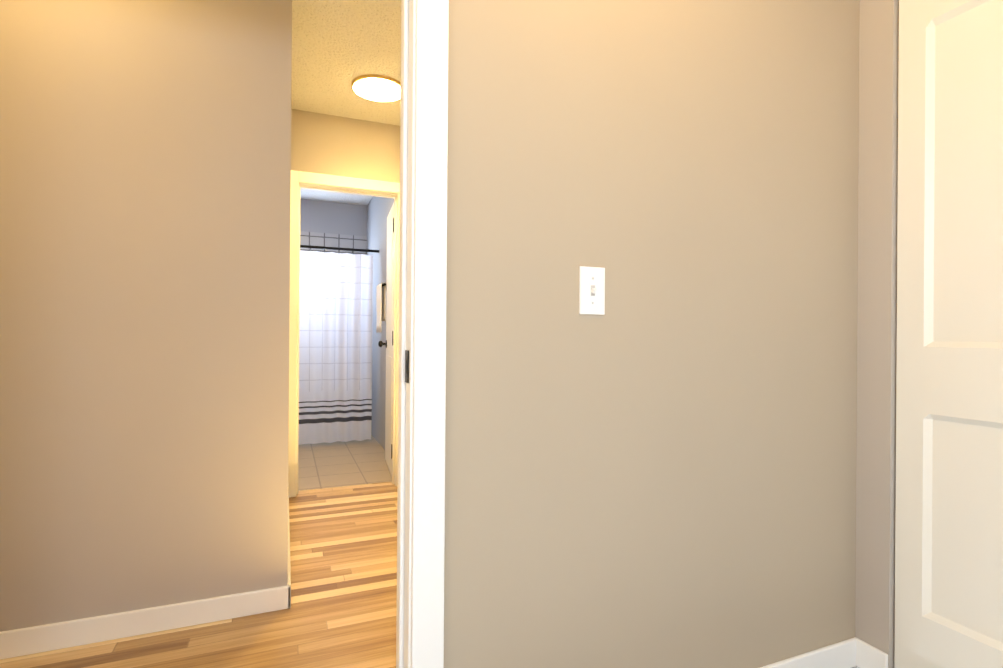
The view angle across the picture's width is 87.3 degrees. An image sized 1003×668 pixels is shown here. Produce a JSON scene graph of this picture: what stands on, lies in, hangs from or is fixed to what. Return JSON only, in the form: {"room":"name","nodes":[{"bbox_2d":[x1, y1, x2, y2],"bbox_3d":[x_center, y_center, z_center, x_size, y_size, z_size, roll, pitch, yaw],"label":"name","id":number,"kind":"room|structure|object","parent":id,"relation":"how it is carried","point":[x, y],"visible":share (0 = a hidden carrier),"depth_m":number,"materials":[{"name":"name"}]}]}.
{"room":"bedroom","nodes":[
{"label":"bedroom","id":0,"kind":"room"},
{"bbox_2d":[0,0,291,631],"bbox_3d":[-1.558,-0.198,2.434,1.060,2.440,1.430,0,0,-22],"label":"wall across the hall","id":1,"kind":"structure","parent":0,"point":[145,168],"depth_m":1.80,"materials":[{"name":"beige paint"}]},
{"bbox_2d":[0,482,397,667],"bbox_3d":[-1.020,1.075,2.173,1.875,0.100,2.566,0,0,-22],"label":"floor","id":2,"kind":"structure","parent":0,"point":[341,612],"depth_m":1.89,"materials":[{"name":"laminate"}]},
{"bbox_2d":[0,577,290,659],"bbox_3d":[-1.241,0.981,1.786,0.930,0.085,0.013,0,0,-22],"label":"baseboard","id":3,"kind":"structure","parent":2,"relation":"on","point":[49,637],"depth_m":1.78,"materials":[{"name":"white wood"}]},
{"bbox_2d":[300,199,366,254],"bbox_3d":[-2.249,-0.200,5.529,1.840,2.440,0.120,0,0,-22],"label":"wall","id":4,"kind":"structure","parent":0,"point":[332,224],"depth_m":5.64,"materials":[{"name":"paint"}]},
{"bbox_2d":[298,434,391,490],"bbox_3d":[-1.887,1.071,4.474,1.725,0.101,2.350,0,0,-22],"label":"floor","id":5,"kind":"structure","parent":0,"point":[335,464],"depth_m":4.12,"materials":[{"name":"beige tile"}]},
{"bbox_2d":[291,109,399,182],"bbox_3d":[-1.409,-0.196,3.333,1.720,2.440,0.120,0,0,-22],"label":"wall","id":6,"kind":"structure","parent":0,"point":[338,146],"depth_m":3.42,"materials":[{"name":"beige paint"}]},
{"bbox_2d":[280,485,290,609],"bbox_3d":[-1.066,0.983,2.623,0.013,0.085,1.427,0,0,-22],"label":"baseboard","id":7,"kind":"structure","parent":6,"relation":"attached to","point":[285,591],"depth_m":1.96,"materials":[{"name":"white wood"}]},
{"bbox_2d":[288,170,399,497],"bbox_3d":[-1.013,0.002,3.497,0.759,2.050,0.152,0,0,-22],"label":"door frame","id":8,"kind":"structure","parent":6,"relation":"attached to","point":[300,180],"depth_m":3.36,"materials":[{"name":"white wood"}]},
{"bbox_2d":[378,203,393,475],"bbox_3d":[-0.835,0.038,3.968,0.107,1.959,0.626,0,0,-22],"label":"bathroom door","id":9,"kind":"structure","parent":6,"relation":"in","point":[388,343],"depth_m":3.94,"materials":[{"name":"white painted wood"},{"name":"black metal"}]},
{"bbox_2d":[291,0,400,204],"bbox_3d":[-0.011,-1.446,2.393,3.870,0.080,7.620,0,0,-22],"label":"ceiling","id":10,"kind":"structure","parent":0,"point":[338,46],"depth_m":2.68,"materials":[{"name":"white paint"}]},
{"bbox_2d":[351,74,400,101],"bbox_3d":[-0.702,-1.399,3.006,0.300,0.025,0.300,0,0,-22],"label":"flush ceiling light","id":11,"kind":"object","parent":10,"relation":"in","point":[376,87],"visible":0.94,"depth_m":2.96,"materials":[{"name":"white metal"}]},
{"bbox_2d":[367,196,393,449],"bbox_3d":[-1.029,-0.191,4.825,0.120,2.440,2.350,0,0,-22],"label":"wall","id":12,"kind":"structure","parent":0,"point":[378,209],"depth_m":5.02,"materials":[{"name":"paint"}]},
{"bbox_2d":[376,283,385,332],"bbox_3d":[-0.996,-0.219,4.466,0.098,0.415,0.369,0,0,-22],"label":"hanging towel","id":13,"kind":"object","parent":12,"relation":"hanging from","point":[380,302],"visible":0.9,"depth_m":4.41,"materials":[{"name":"white fabric"}]},
{"bbox_2d":[444,0,859,667],"bbox_3d":[0.379,-0.185,1.420,3.870,2.440,0.120,0,0,-22],"label":"wall","id":14,"kind":"structure","parent":0,"point":[656,466],"depth_m":1.36,"materials":[{"name":"beige paint"}]},
{"bbox_2d":[396,0,448,667],"bbox_3d":[-0.592,-0.035,1.020,0.962,2.125,0.152,0,0,-22],"label":"door frame","id":15,"kind":"structure","parent":14,"relation":"attached to","point":[422,336],"depth_m":1.12,"materials":[{"name":"white wood"}]},
{"bbox_2d":[405,350,408,382],"bbox_3d":[-0.205,0.070,1.140,0.004,0.070,0.026,0,0,-22],"label":"strike plate","id":16,"kind":"object","parent":15,"relation":"attached to","point":[406,366],"visible":1,"depth_m":1.13,"materials":[{"name":"black metal"}]},
{"bbox_2d":[579,266,604,314],"bbox_3d":[0.225,-0.106,1.282,0.070,0.116,0.019,0,0,-22],"label":"switch plate","id":17,"kind":"object","parent":14,"relation":"attached to","point":[591,290],"visible":1,"depth_m":1.28,"materials":[{"name":"white plastic"}]},
{"bbox_2d":[760,637,870,667],"bbox_3d":[0.499,0.994,1.391,1.353,0.085,0.030,0,0,-22],"label":"baseboard","id":18,"kind":"structure","parent":14,"relation":"attached to","point":[853,652],"depth_m":1.61,"materials":[{"name":"white wood"}]},
{"bbox_2d":[855,0,898,667],"bbox_3d":[1.342,-0.177,1.276,0.100,2.440,0.880,0,0,-22],"label":"wall","id":19,"kind":"structure","parent":0,"point":[877,320],"depth_m":1.61,"materials":[{"name":"beige paint"}]},
{"bbox_2d":[894,0,1002,667],"bbox_3d":[1.323,0.012,1.226,0.073,2.032,0.748,0,0,-22],"label":"closet door","id":20,"kind":"structure","parent":19,"relation":"in","point":[949,509],"depth_m":1.46,"materials":[{"name":"white wood"}]},
{"bbox_3d":[-2.619,-0.204,4.170,0.120,2.440,2.350,0,0,-22],"label":"wall","id":21,"kind":"structure","parent":0,"visible":0},
{"bbox_2d":[298,245,378,444],"bbox_3d":[-1.912,0.094,4.706,1.596,1.806,0.067,0,0,-22],"label":"shower curtain","id":22,"kind":"object","parent":21,"relation":"attached to","point":[335,346],"visible":0.5,"depth_m":4.87,"materials":[{"name":"fabric"}]}
]}

